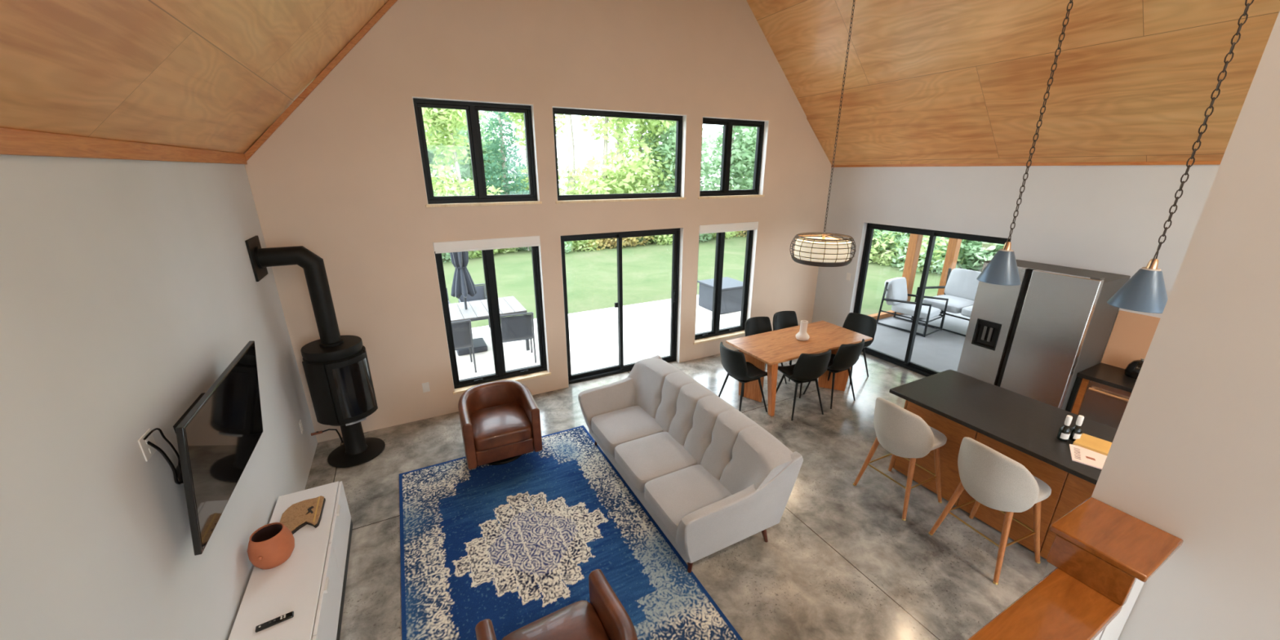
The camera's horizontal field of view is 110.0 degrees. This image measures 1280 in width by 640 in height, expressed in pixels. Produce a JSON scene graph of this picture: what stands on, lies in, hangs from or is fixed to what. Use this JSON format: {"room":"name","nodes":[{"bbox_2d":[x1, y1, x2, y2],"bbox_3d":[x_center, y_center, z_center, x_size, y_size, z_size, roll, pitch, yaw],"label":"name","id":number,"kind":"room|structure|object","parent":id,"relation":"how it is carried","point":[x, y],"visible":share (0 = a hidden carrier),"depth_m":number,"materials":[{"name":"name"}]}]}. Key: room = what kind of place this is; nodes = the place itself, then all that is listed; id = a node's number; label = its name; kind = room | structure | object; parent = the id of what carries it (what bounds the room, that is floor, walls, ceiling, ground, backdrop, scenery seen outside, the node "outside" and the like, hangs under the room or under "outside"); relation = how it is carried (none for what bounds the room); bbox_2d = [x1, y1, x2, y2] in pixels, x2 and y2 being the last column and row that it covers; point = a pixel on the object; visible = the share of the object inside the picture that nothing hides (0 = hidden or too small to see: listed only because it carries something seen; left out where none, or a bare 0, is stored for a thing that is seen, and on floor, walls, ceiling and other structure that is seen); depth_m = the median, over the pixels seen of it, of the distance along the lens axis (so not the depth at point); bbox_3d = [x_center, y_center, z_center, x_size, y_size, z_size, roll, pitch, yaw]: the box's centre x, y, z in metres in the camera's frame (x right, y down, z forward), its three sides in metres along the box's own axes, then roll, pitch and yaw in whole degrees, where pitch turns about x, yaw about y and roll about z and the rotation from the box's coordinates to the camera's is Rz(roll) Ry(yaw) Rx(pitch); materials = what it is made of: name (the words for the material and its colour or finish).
{"room":"open-plan living room","nodes":[
{"label":"open-plan living room","id":0,"kind":"room"},
{"bbox_2d":[0,154,317,639],"bbox_3d":[-1.603,1.195,0.719,0.200,2.975,8.820,-9,21,-26],"label":"wall","id":1,"kind":"structure","parent":0,"point":[128,288],"depth_m":1.94,"materials":[{"name":"paint"}]},
{"bbox_2d":[0,127,247,164],"bbox_3d":[-1.503,-0.202,0.307,0.022,0.087,8.820,-9,21,-26],"label":"trim","id":2,"kind":"structure","parent":1,"relation":"attached to","point":[12,141],"depth_m":1.99,"materials":[{"name":"brown wood"}]},
{"bbox_2d":[137,428,156,461],"bbox_3d":[-2.245,0.570,2.048,0.009,0.110,0.110,-9,21,-26],"label":"outlet","id":3,"kind":"object","parent":1,"relation":"attached to","point":[148,451],"visible":0.73,"depth_m":2.03,"materials":[{"name":"white plastic"}]},
{"bbox_2d":[143,427,183,484],"bbox_3d":[-2.263,0.657,2.157,0.038,0.364,0.209,-8,20,-24],"label":"cables","id":4,"kind":"object","parent":3,"relation":"attached to","point":[177,473],"visible":0.8,"depth_m":2.15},
{"bbox_2d":[173,340,262,555],"bbox_3d":[-2.373,0.634,2.540,0.195,0.671,1.200,-9,21,-26],"label":"television","id":5,"kind":"object","parent":1,"relation":"attached to","point":[218,434],"visible":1,"depth_m":2.36,"materials":[{"name":"black glass"}]},
{"bbox_2d":[244,0,831,442],"bbox_3d":[-0.254,-2.422,5.614,7.940,6.780,0.200,-9,21,-26],"label":"wall","id":6,"kind":"structure","parent":0,"point":[341,180],"depth_m":5.03,"materials":[{"name":"paint"}]},
{"bbox_2d":[244,0,397,160],"bbox_3d":[-1.869,-3.509,4.232,3.738,3.822,0.022,-9,21,-26],"label":"trim","id":7,"kind":"structure","parent":6,"relation":"attached to","point":[389,3],"depth_m":4.08,"materials":[{"name":"brown wood"}]},
{"bbox_2d":[412,96,542,207],"bbox_3d":[-1.762,-1.822,4.957,1.255,1.073,0.190,-9,21,-26],"label":"window","id":8,"kind":"structure","parent":6,"relation":"in","point":[472,108],"depth_m":4.95,"materials":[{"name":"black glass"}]},
{"bbox_2d":[432,240,551,395],"bbox_3d":[-1.778,-0.079,5.530,1.230,1.853,0.190,-9,21,-26],"label":"window","id":9,"kind":"structure","parent":6,"relation":"in","point":[541,370],"depth_m":5.62,"materials":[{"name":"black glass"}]},
{"bbox_2d":[433,235,540,253],"bbox_3d":[-1.756,-0.885,5.218,1.184,0.125,0.082,-9,21,-26],"label":"roller shade","id":10,"kind":"object","parent":9,"relation":"attached to","point":[530,241],"visible":0.86,"depth_m":5.16,"materials":[{"name":"white fabric"}]},
{"bbox_2d":[551,106,686,204],"bbox_3d":[-0.228,-2.070,5.717,1.855,1.073,0.190,-9,21,-26],"label":"window","id":11,"kind":"structure","parent":6,"relation":"in","point":[681,120],"depth_m":5.80,"materials":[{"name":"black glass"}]},
{"bbox_2d":[560,227,683,386],"bbox_3d":[-0.234,-0.215,6.363,1.810,2.080,0.199,-9,21,-26],"label":"door","id":12,"kind":"structure","parent":6,"relation":"in","point":[677,233],"depth_m":6.43,"materials":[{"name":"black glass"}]},
{"bbox_2d":[693,228,757,344],"bbox_3d":[1.308,-0.591,7.054,1.140,1.833,0.190,-9,21,-26],"label":"window","id":13,"kind":"structure","parent":6,"relation":"in","point":[715,334],"depth_m":7.19,"materials":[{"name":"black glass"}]},
{"bbox_2d":[699,221,758,234],"bbox_3d":[1.330,-1.393,6.744,1.094,0.125,0.082,-9,21,-26],"label":"roller shade","id":14,"kind":"object","parent":13,"relation":"attached to","point":[720,228],"visible":0.88,"depth_m":6.70,"materials":[{"name":"white fabric"}]},
{"bbox_2d":[697,116,768,199],"bbox_3d":[1.320,-2.322,6.483,1.205,1.068,0.190,-9,21,-26],"label":"window","id":15,"kind":"structure","parent":6,"relation":"in","point":[762,126],"depth_m":6.56,"materials":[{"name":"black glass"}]},
{"bbox_2d":[0,0,1279,164],"bbox_3d":[1.831,-2.531,1.362,7.940,4.199,9.220,-9,21,-26],"label":"ceiling","id":16,"kind":"structure","parent":0,"point":[927,82],"depth_m":3.76,"materials":[{"name":"brown wood"}]},
{"bbox_2d":[790,0,856,266],"bbox_3d":[2.259,-2.167,5.131,0.763,3.036,0.763,-9,21,-26],"label":"drum pendant","id":17,"kind":"object","parent":16,"relation":"hanging from","point":[811,248],"visible":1,"depth_m":5.31,"materials":[{"name":"beige fabric"}]},
{"bbox_2d":[976,0,1073,285],"bbox_3d":[2.950,-1.794,3.198,0.291,3.112,0.291,-5,19,-15],"label":"cone pendant","id":18,"kind":"object","parent":16,"relation":"hanging from","point":[1002,268],"visible":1,"depth_m":3.56,"materials":[{"name":"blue metal"}]},
{"bbox_2d":[1106,0,1253,313],"bbox_3d":[3.329,-1.563,2.508,0.291,3.112,0.291,-5,19,-15],"label":"cone pendant","id":19,"kind":"object","parent":16,"relation":"hanging from","point":[1145,291],"visible":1,"depth_m":2.88,"materials":[{"name":"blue metal"}]},
{"bbox_2d":[304,349,1048,639],"bbox_3d":[1.828,2.099,2.907,7.940,0.120,9.220,-9,21,-26],"label":"floor","id":20,"kind":"structure","parent":0,"point":[841,561],"depth_m":3.64,"materials":[{"name":"concrete"}]},
{"bbox_2d":[228,480,352,639],"bbox_3d":[-1.943,1.956,2.427,0.432,0.450,2.890,-9,21,-26],"label":"media console","id":21,"kind":"object","parent":20,"relation":"on","point":[311,584],"visible":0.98,"depth_m":2.81,"materials":[{"name":"white laminate"}]},
{"bbox_2d":[247,522,294,569],"bbox_3d":[-2.359,1.451,2.870,0.232,0.226,0.238,-9,21,-26],"label":"terracotta pot","id":22,"kind":"object","parent":21,"relation":"on","point":[269,546],"visible":1,"depth_m":2.82,"materials":[{"name":"ceramic"}]},
{"bbox_2d":[255,611,293,632],"bbox_3d":[-2.038,1.683,2.503,0.170,0.018,0.038,-12,22,-31],"label":"remote control","id":23,"kind":"object","parent":21,"relation":"on","point":[288,615],"visible":1,"depth_m":2.50,"materials":[{"name":"black plastic"}]},
{"bbox_2d":[280,495,325,534],"bbox_3d":[-2.451,1.427,3.250,0.253,0.031,0.368,-9,21,-26],"label":"wood board","id":24,"kind":"object","parent":21,"relation":"on","point":[309,512],"visible":0.8,"depth_m":3.25,"materials":[{"name":"brown wood"}]},
{"bbox_2d":[300,335,385,467],"bbox_3d":[-2.989,0.826,4.555,0.537,1.244,0.562,-9,21,-26],"label":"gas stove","id":25,"kind":"object","parent":20,"relation":"on","point":[339,379],"visible":0.97,"depth_m":4.34,"materials":[{"name":"black metal"}]},
{"bbox_2d":[244,235,343,347],"bbox_3d":[-3.136,-0.245,4.139,0.500,1.049,0.350,-9,21,-26],"label":"pipe","id":26,"kind":"object","parent":25,"relation":"on","point":[313,266],"visible":1,"depth_m":4.08,"materials":[{"name":"black metal"}]},
{"bbox_2d":[399,425,742,639],"bbox_3d":[-0.851,1.789,3.626,1.930,0.008,2.900,-9,21,-26],"label":"area rug","id":27,"kind":"object","parent":20,"relation":"on","point":[517,543],"visible":0.92,"depth_m":3.55,"materials":[{"name":"blue fabric"}]},
{"bbox_2d":[457,379,542,469],"bbox_3d":[-1.472,1.082,4.668,0.724,0.670,0.715,-9,20,-25],"label":"swivel armchair","id":28,"kind":"object","parent":27,"relation":"on","point":[500,420],"visible":1,"depth_m":4.50,"materials":[{"name":"brown leather"}]},
{"bbox_2d":[470,402,532,451],"bbox_3d":[-1.449,1.067,4.616,0.564,0.190,0.615,-9,20,-25],"label":"seat cushion","id":29,"kind":"object","parent":28,"relation":"on","point":[495,426],"depth_m":4.46,"materials":[{"name":"brown leather"}]},
{"bbox_2d":[475,568,637,639],"bbox_3d":[-0.381,1.871,2.303,0.724,0.670,0.715,-10,21,-28],"label":"swivel armchair","id":30,"kind":"object","parent":27,"relation":"on","point":[604,617],"visible":1,"depth_m":2.46,"materials":[{"name":"brown leather"}]},
{"bbox_2d":[502,600,610,639],"bbox_3d":[-0.405,1.829,2.335,0.564,0.190,0.615,-10,21,-28],"label":"seat cushion","id":31,"kind":"object","parent":30,"relation":"on","point":[582,620],"depth_m":2.48,"materials":[{"name":"brown leather"}]},
{"bbox_2d":[577,355,803,573],"bbox_3d":[0.274,1.157,4.143,1.027,0.888,2.169,-9,21,-26],"label":"sofa","id":32,"kind":"object","parent":20,"relation":"on","point":[712,478],"visible":1,"depth_m":3.74,"materials":[{"name":"grey fabric"}]},
{"bbox_2d":[591,405,662,454],"bbox_3d":[-0.131,1.098,4.568,0.605,0.175,0.577,-9,21,-26],"label":"seat cushion","id":33,"kind":"object","parent":32,"relation":"on","point":[622,424],"depth_m":4.47,"materials":[{"name":"grey fabric"}]},
{"bbox_2d":[614,431,697,492],"bbox_3d":[0.139,1.262,4.078,0.605,0.175,0.577,-9,21,-26],"label":"seat cushion","id":34,"kind":"object","parent":32,"relation":"on","point":[645,458],"depth_m":3.99,"materials":[{"name":"grey fabric"}]},
{"bbox_2d":[644,464,731,538],"bbox_3d":[0.408,1.425,3.588,0.605,0.175,0.577,-9,21,-26],"label":"seat cushion","id":35,"kind":"object","parent":32,"relation":"on","point":[673,494],"depth_m":3.55,"materials":[{"name":"grey fabric"}]},
{"bbox_2d":[718,342,767,412],"bbox_3d":[1.263,0.702,5.530,0.585,0.872,0.486,-9,21,-26],"label":"dining chair","id":36,"kind":"object","parent":20,"relation":"on","point":[734,362],"visible":0.98,"depth_m":5.35,"materials":[{"name":"black leather"}]},
{"bbox_2d":[744,316,786,383],"bbox_3d":[1.749,0.452,6.281,0.486,0.872,0.585,-9,21,-26],"label":"dining chair","id":37,"kind":"object","parent":20,"relation":"on","point":[755,325],"visible":0.33,"depth_m":6.39,"materials":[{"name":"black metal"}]},
{"bbox_2d":[772,311,798,381],"bbox_3d":[2.214,0.364,6.543,0.486,0.872,0.585,-9,21,-26],"label":"dining chair","id":38,"kind":"object","parent":20,"relation":"on","point":[782,319],"visible":0.33,"depth_m":6.66,"materials":[{"name":"black plastic"}]},
{"bbox_2d":[725,320,872,416],"bbox_3d":[2.098,0.607,6.004,1.790,0.750,0.820,-9,21,-26],"label":"dining table","id":39,"kind":"object","parent":20,"relation":"on","point":[773,348],"visible":0.83,"depth_m":5.79,"materials":[{"name":"brown wood"}]},
{"bbox_2d":[795,320,809,341],"bbox_3d":[2.123,0.135,5.831,0.172,0.252,0.172,-9,21,-26],"label":"vase","id":40,"kind":"object","parent":39,"relation":"on","point":[802,335],"visible":1,"depth_m":5.79,"materials":[{"name":"beige ceramic"}]},
{"bbox_2d":[776,349,831,420],"bbox_3d":[1.973,0.713,5.499,0.486,0.872,0.585,-6,19,-18],"label":"dining chair","id":41,"kind":"object","parent":20,"relation":"on","point":[808,367],"visible":0.98,"depth_m":5.23,"materials":[{"name":"black metal"}]},
{"bbox_2d":[803,338,864,408],"bbox_3d":[2.507,0.618,5.784,0.486,0.872,0.585,-10,21,-27],"label":"dining chair","id":42,"kind":"object","parent":20,"relation":"on","point":[846,356],"visible":0.67,"depth_m":5.50,"materials":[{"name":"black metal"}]},
{"bbox_2d":[842,312,876,384],"bbox_3d":[3.030,0.389,6.469,0.585,0.872,0.486,-12,22,-31],"label":"dining chair","id":43,"kind":"object","parent":20,"relation":"on","point":[863,324],"visible":0.46,"depth_m":6.49,"materials":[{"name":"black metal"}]},
{"bbox_2d":[853,397,946,520],"bbox_3d":[2.350,1.137,3.997,0.611,1.022,0.538,-9,20,-24],"label":"bar stool","id":44,"kind":"object","parent":20,"relation":"on","point":[902,433],"visible":1,"depth_m":3.79,"materials":[{"name":"plastic"}]},
{"bbox_2d":[928,436,1051,584],"bbox_3d":[2.691,1.337,3.398,0.611,1.022,0.538,-7,20,-21],"label":"bar stool","id":45,"kind":"object","parent":20,"relation":"on","point":[995,481],"visible":1,"depth_m":3.20,"materials":[{"name":"plastic"}]},
{"bbox_2d":[888,368,1117,559],"bbox_3d":[3.194,1.278,3.726,0.960,0.920,1.917,-9,21,-26],"label":"kitchen island","id":46,"kind":"object","parent":20,"relation":"on","point":[1024,429],"visible":0.48,"depth_m":3.71,"materials":[{"name":"black stone"}]},
{"bbox_2d":[888,368,1117,484],"bbox_3d":[3.194,0.859,3.586,0.960,0.036,1.917,-9,21,-26],"label":"island countertop","id":47,"kind":"structure","parent":46,"relation":"on","point":[1028,425],"depth_m":3.73,"materials":[{"name":"black stone"}]},
{"bbox_2d":[1056,415,1072,441],"bbox_3d":[3.195,0.809,3.363,0.065,0.200,0.065,-9,21,-26],"label":"pump bottle","id":48,"kind":"object","parent":47,"relation":"on","point":[1064,431],"visible":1,"depth_m":3.35,"materials":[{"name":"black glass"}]},
{"bbox_2d":[1068,415,1084,440],"bbox_3d":[3.280,0.809,3.362,0.065,0.200,0.065,-17,25,-42],"label":"pump bottle","id":49,"kind":"object","parent":47,"relation":"on","point":[1076,430],"visible":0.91,"depth_m":3.35,"materials":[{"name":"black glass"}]},
{"bbox_2d":[1069,444,1106,469],"bbox_3d":[3.187,0.972,3.173,0.221,0.009,0.254,16,24,40],"label":"printed card","id":50,"kind":"object","parent":47,"relation":"on","point":[1081,455],"visible":0.96,"depth_m":3.17,"materials":[{"name":"white paper"}]},
{"bbox_2d":[1072,433,1111,455],"bbox_3d":[3.361,0.920,3.304,0.232,0.025,0.197,-12,22,-31],"label":"notebook","id":51,"kind":"object","parent":47,"relation":"on","point":[1102,446],"visible":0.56,"depth_m":3.30,"materials":[{"name":"paper"}]},
{"bbox_2d":[956,259,1130,410],"bbox_3d":[4.339,0.334,5.002,0.694,1.895,0.985,-9,21,-26],"label":"refrigerator","id":52,"kind":"object","parent":20,"relation":"on","point":[1032,339],"visible":0.59,"depth_m":4.63,"materials":[{"name":"silver metal"}]},
{"bbox_2d":[1065,376,1089,414],"bbox_3d":[4.672,0.959,4.751,0.535,0.878,0.085,-9,21,-26],"label":"base cabinet","id":53,"kind":"object","parent":20,"relation":"on","point":[1081,384],"visible":0.18,"depth_m":4.57,"materials":[{"name":"brown wood"}]},
{"bbox_2d":[1078,380,1131,428],"bbox_3d":[4.831,1.057,4.462,0.526,0.874,0.596,-9,21,-26],"label":"dishwasher","id":54,"kind":"object","parent":20,"relation":"on","point":[1101,403],"visible":0.23,"depth_m":4.41,"materials":[{"name":"silver metal"}]},
{"bbox_3d":[5.329,1.353,3.571,0.511,0.878,1.521,-9,21,-26],"label":"cabinet","id":55,"kind":"object","parent":20,"relation":"on","visible":0},
{"bbox_2d":[1076,362,1136,392],"bbox_3d":[5.160,0.820,3.711,0.547,0.040,2.212,-9,21,-26],"label":"countertop","id":56,"kind":"structure","parent":55,"relation":"on","point":[1110,375],"depth_m":4.44,"materials":[{"name":"black stone"}]},
{"bbox_2d":[1124,358,1144,379],"bbox_3d":[4.894,0.469,4.384,0.180,0.197,0.197,4,19,11],"label":"kettle","id":57,"kind":"object","parent":56,"relation":"on","point":[1132,370],"visible":0.63,"depth_m":4.38,"materials":[{"name":"black metal"}]},
{"bbox_2d":[811,164,1219,363],"bbox_3d":[5.261,0.100,4.125,0.200,2.945,8.820,-9,21,-26],"label":"wall","id":58,"kind":"structure","parent":0,"point":[1108,219],"depth_m":5.04,"materials":[{"name":"paint"}]},
{"bbox_2d":[853,222,1011,376],"bbox_3d":[4.066,-0.272,6.531,0.120,2.085,1.980,-9,21,-26],"label":"door","id":59,"kind":"structure","parent":58,"relation":"in","point":[906,363],"depth_m":6.63,"materials":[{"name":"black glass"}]},
{"bbox_2d":[831,160,1221,167],"bbox_3d":[5.168,-1.272,3.616,0.012,0.030,8.820,-9,21,-26],"label":"trim","id":60,"kind":"structure","parent":58,"relation":"attached to","point":[1197,162],"depth_m":4.84,"materials":[{"name":"brown wood"}]},
{"bbox_2d":[1101,310,1159,368],"bbox_3d":[5.398,0.486,3.730,0.014,0.578,2.212,-9,21,-26],"label":"backsplash","id":61,"kind":"structure","parent":58,"relation":"attached to","point":[1131,335],"depth_m":4.53,"materials":[{"name":"tile"}]},
{"bbox_2d":[1041,562,1144,639],"bbox_3d":[0.837,1.569,1.308,1.275,1.895,0.145,-9,21,-26],"label":"half wall","id":62,"kind":"structure","parent":0,"point":[1113,630],"depth_m":1.26,"materials":[{"name":"paint"}]},
{"bbox_2d":[967,497,1183,639],"bbox_3d":[0.843,0.720,1.020,1.279,0.140,0.192,-9,21,-26],"label":"wooden stairs","id":63,"kind":"structure","parent":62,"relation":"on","point":[1099,551],"depth_m":1.16,"materials":[{"name":"brown wood"}]},
{"bbox_2d":[1091,10,1279,639],"bbox_3d":[1.874,0.459,0.446,0.120,4.550,1.960,-9,21,-26],"label":"wall","id":64,"kind":"structure","parent":0,"point":[1193,455],"depth_m":1.11,"materials":[{"name":"paint"}]},
{"label":"outside","id":65,"kind":"structure","parent":0,"visible":0},
{"bbox_2d":[442,187,973,328],"bbox_3d":[1.745,-6.252,28.594,110.000,0.240,90.000,-9,21,-26],"label":"ground","id":66,"kind":"structure","parent":65,"point":[646,268],"depth_m":13.77,"materials":[{"name":"green plant"}]},
{"bbox_2d":[424,110,466,194],"bbox_3d":[-11.850,-9.114,22.706,4.917,10.037,5.493,14,23,35],"label":"broadleaf tree","id":67,"kind":"object","parent":66,"relation":"on","point":[431,155],"visible":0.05,"depth_m":22.96,"materials":[{"name":"green plant"}]},
{"bbox_2d":[421,107,503,196],"bbox_3d":[-8.220,-7.412,20.332,4.294,8.101,4.419,14,23,35],"label":"broadleaf tree","id":68,"kind":"object","parent":66,"relation":"on","point":[441,118],"visible":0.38,"depth_m":19.69,"materials":[{"name":"green plant"}]},
{"bbox_2d":[440,111,511,195],"bbox_3d":[-10.261,-10.172,27.614,4.327,8.832,4.834,-17,25,-42],"label":"broadleaf tree","id":69,"kind":"object","parent":66,"relation":"on","point":[465,170],"visible":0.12,"depth_m":26.50,"materials":[{"name":"green plant"}]},
{"bbox_2d":[467,247,518,257],"bbox_3d":[-5.886,-3.198,17.587,1.899,1.718,2.852,16,24,39],"label":"shrub","id":70,"kind":"object","parent":66,"relation":"on","point":[509,250],"visible":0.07,"depth_m":17.34,"materials":[{"name":"green plant"}]},
{"bbox_2d":[482,111,529,195],"bbox_3d":[-7.212,-8.775,23.463,3.079,8.694,3.218,-11,21,-30],"label":"fir tree","id":71,"kind":"object","parent":66,"relation":"on","point":[505,175],"visible":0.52,"depth_m":23.24,"materials":[{"name":"green plant"}]},
{"bbox_2d":[491,112,565,195],"bbox_3d":[-7.248,-11.001,28.005,5.424,10.233,5.581,9,20,25],"label":"broadleaf tree","id":72,"kind":"object","parent":66,"relation":"on","point":[517,116],"visible":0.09,"depth_m":27.90,"materials":[{"name":"green plant"}]},
{"bbox_2d":[564,114,575,195],"bbox_3d":[-3.571,-10.921,22.738,3.697,13.412,4.441,16,24,40],"label":"tree","id":73,"kind":"object","parent":66,"relation":"on","point":[570,138],"visible":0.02,"depth_m":23.46,"materials":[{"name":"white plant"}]},
{"bbox_2d":[564,239,602,252],"bbox_3d":[-2.641,-3.651,18.790,2.064,1.868,3.100,-11,21,-29],"label":"shrub","id":74,"kind":"object","parent":66,"relation":"on","point":[577,245],"visible":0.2,"depth_m":18.13,"materials":[{"name":"green plant"}]},
{"bbox_2d":[454,294,741,379],"bbox_3d":[-1.710,0.531,7.852,10.100,0.120,3.250,-9,21,-26],"label":"patio slab","id":75,"kind":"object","parent":66,"relation":"on","point":[593,334],"depth_m":8.21,"materials":[{"name":"concrete"}]},
{"bbox_2d":[451,319,476,373],"bbox_3d":[-2.815,0.366,6.771,0.522,0.873,0.573,-9,21,-26],"label":"patio chair","id":76,"kind":"object","parent":75,"relation":"on","point":[462,332],"visible":0.62,"depth_m":6.58,"materials":[{"name":"grey"}]},
{"bbox_2d":[449,251,488,355],"bbox_3d":[-2.913,-0.646,7.362,0.480,2.419,0.480,-9,21,-26],"label":"patio umbrella","id":77,"kind":"object","parent":75,"relation":"on","point":[463,283],"visible":0.65,"depth_m":7.28,"materials":[{"name":"fabric"}]},
{"bbox_2d":[457,283,489,327],"bbox_3d":[-3.078,-0.177,8.399,0.522,0.873,0.573,-9,21,-26],"label":"patio chair","id":78,"kind":"object","parent":75,"relation":"on","point":[481,293],"visible":0.17,"depth_m":8.56,"materials":[{"name":"grey"}]},
{"bbox_2d":[448,296,529,350],"bbox_3d":[-2.904,0.166,7.614,1.780,0.719,1.000,-9,21,-26],"label":"patio table","id":79,"kind":"object","parent":75,"relation":"on","point":[477,310],"visible":0.48,"depth_m":7.53,"materials":[{"name":"white wood"}]},
{"bbox_2d":[499,311,536,363],"bbox_3d":[-1.972,0.238,7.157,0.522,0.873,0.573,-7,20,-20],"label":"patio chair","id":80,"kind":"object","parent":75,"relation":"on","point":[519,327],"visible":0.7,"depth_m":6.89,"materials":[{"name":"grey"}]},
{"bbox_2d":[697,276,742,314],"bbox_3d":[1.858,-0.589,9.979,0.840,0.659,0.860,-9,21,-26],"label":"box","id":81,"kind":"object","parent":75,"relation":"on","point":[731,289],"visible":0.59,"depth_m":9.71,"materials":[{"name":"stone"}]},
{"bbox_2d":[558,115,654,195],"bbox_3d":[-1.965,-9.957,23.649,6.046,11.085,5.876,-7,20,-21],"label":"broadleaf tree","id":82,"kind":"object","parent":66,"relation":"on","point":[615,171],"visible":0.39,"depth_m":23.53,"materials":[{"name":"green plant"}]},
{"bbox_2d":[582,235,654,250],"bbox_3d":[-1.349,-3.732,19.039,3.990,2.394,2.497,2,19,6],"label":"shrub","id":83,"kind":"object","parent":66,"relation":"on","point":[607,242],"visible":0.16,"depth_m":18.73,"materials":[{"name":"green plant"}]},
{"bbox_2d":[599,119,675,194],"bbox_3d":[-0.084,-10.263,25.805,5.581,10.233,5.424,1,18,3],"label":"broadleaf tree","id":84,"kind":"object","parent":66,"relation":"on","point":[637,135],"visible":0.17,"depth_m":25.08,"materials":[{"name":"green plant"}]},
{"bbox_2d":[644,234,672,244],"bbox_3d":[0.774,-4.394,20.715,2.383,2.156,3.578,3,19,10],"label":"shrub","id":85,"kind":"object","parent":66,"relation":"on","point":[663,238],"visible":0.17,"depth_m":19.75,"materials":[{"name":"green plant"}]},
{"bbox_2d":[634,120,720,192],"bbox_3d":[2.328,-9.958,26.415,5.054,9.234,4.524,-12,22,-31],"label":"broadleaf tree","id":86,"kind":"object","parent":66,"relation":"on","point":[669,143],"visible":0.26,"depth_m":25.51,"materials":[{"name":"green plant"}]},
{"bbox_2d":[700,124,756,190],"bbox_3d":[5.843,-10.502,27.475,5.274,9.635,4.721,8,20,24],"label":"broadleaf tree","id":87,"kind":"object","parent":66,"relation":"on","point":[744,146],"visible":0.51,"depth_m":26.64,"materials":[{"name":"green plant"}]},
{"bbox_2d":[871,229,948,273],"bbox_3d":[9.077,-2.989,15.971,3.038,2.743,4.839,6,19,16],"label":"shrub","id":88,"kind":"object","parent":66,"relation":"on","point":[905,239],"visible":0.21,"depth_m":14.94,"materials":[{"name":"green plant"}]},
{"bbox_2d":[868,231,968,272],"bbox_3d":[9.158,-2.645,15.417,2.454,2.220,3.685,-6,19,-17],"label":"shrub","id":89,"kind":"object","parent":66,"relation":"on","point":[875,258],"visible":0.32,"depth_m":15.25,"materials":[{"name":"green plant"}]},
{"bbox_2d":[867,310,969,372],"bbox_3d":[6.193,0.701,7.275,4.040,0.170,5.120,-9,21,-26],"label":"floor","id":90,"kind":"structure","parent":66,"relation":"on","point":[940,351],"depth_m":7.96,"materials":[{"name":"concrete"}]},
{"bbox_2d":[901,233,923,314],"bbox_3d":[5.571,-1.348,9.150,0.170,2.530,0.170,-9,21,-26],"label":"porch post","id":91,"kind":"object","parent":90,"relation":"on","point":[915,241],"visible":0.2,"depth_m":9.14,"materials":[{"name":"brown wood"}]},
{"bbox_2d":[876,277,948,337],"bbox_3d":[5.203,-0.295,8.572,0.708,0.896,0.938,-12,22,-32],"label":"lounge chair","id":92,"kind":"object","parent":90,"relation":"on","point":[895,289],"visible":0.94,"depth_m":8.56,"materials":[{"name":"grey fabric"}]},
{"bbox_2d":[884,277,907,305],"bbox_3d":[5.012,-0.566,8.770,0.554,0.508,0.270,-12,22,-32],"label":"cushion","id":93,"kind":"object","parent":92,"relation":"on","point":[896,289],"depth_m":8.64,"materials":[{"name":"grey fabric"}]},
{"bbox_2d":[891,302,940,319],"bbox_3d":[5.245,-0.205,8.533,0.554,0.150,0.700,-12,22,-32],"label":"seat cushion","id":94,"kind":"object","parent":92,"relation":"on","point":[902,308],"depth_m":8.39,"materials":[{"name":"grey fabric"}]},
{"bbox_2d":[911,267,981,336],"bbox_3d":[6.296,-0.322,8.441,1.078,1.031,1.608,-9,21,-26],"label":"loveseat","id":95,"kind":"object","parent":90,"relation":"on","point":[961,286],"visible":0.38,"depth_m":8.73,"materials":[{"name":"grey fabric"}]},
{"bbox_2d":[922,294,973,313],"bbox_3d":[6.049,-0.331,8.733,0.805,0.172,0.712,-9,21,-26],"label":"seat cushion","id":96,"kind":"object","parent":95,"relation":"on","point":[956,303],"depth_m":8.57,"materials":[{"name":"grey fabric"}]},
{"bbox_2d":[944,267,981,300],"bbox_3d":[6.469,-0.691,8.844,0.310,0.585,0.712,-9,21,-26],"label":"cushion","id":97,"kind":"object","parent":95,"relation":"on","point":[963,283],"depth_m":8.83,"materials":[{"name":"grey fabric"}]},
{"bbox_2d":[960,305,973,317],"bbox_3d":[6.381,-0.129,8.129,0.805,0.172,0.712,-9,21,-26],"label":"seat cushion","id":98,"kind":"object","parent":95,"relation":"on","point":[966,310],"depth_m":8.18,"materials":[{"name":"grey fabric"}]},
{"bbox_2d":[937,237,961,295],"bbox_3d":[6.734,-1.511,9.640,0.170,2.530,0.170,-9,21,-26],"label":"porch post","id":99,"kind":"object","parent":90,"relation":"on","point":[954,244],"visible":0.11,"depth_m":9.65,"materials":[{"name":"brown wood"}]},
{"bbox_2d":[893,232,1003,271],"bbox_3d":[10.501,-2.510,14.752,2.812,2.539,4.479,-7,20,-20],"label":"shrub","id":100,"kind":"object","parent":66,"relation":"on","point":[977,268],"visible":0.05,"depth_m":14.04,"materials":[{"name":"green plant"}]},
{"bbox_2d":[923,235,1004,271],"bbox_3d":[11.065,-2.277,14.154,4.313,2.445,2.708,11,22,30],"label":"shrub","id":101,"kind":"object","parent":66,"relation":"on","point":[975,254],"visible":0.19,"depth_m":13.93,"materials":[{"name":"green plant"}]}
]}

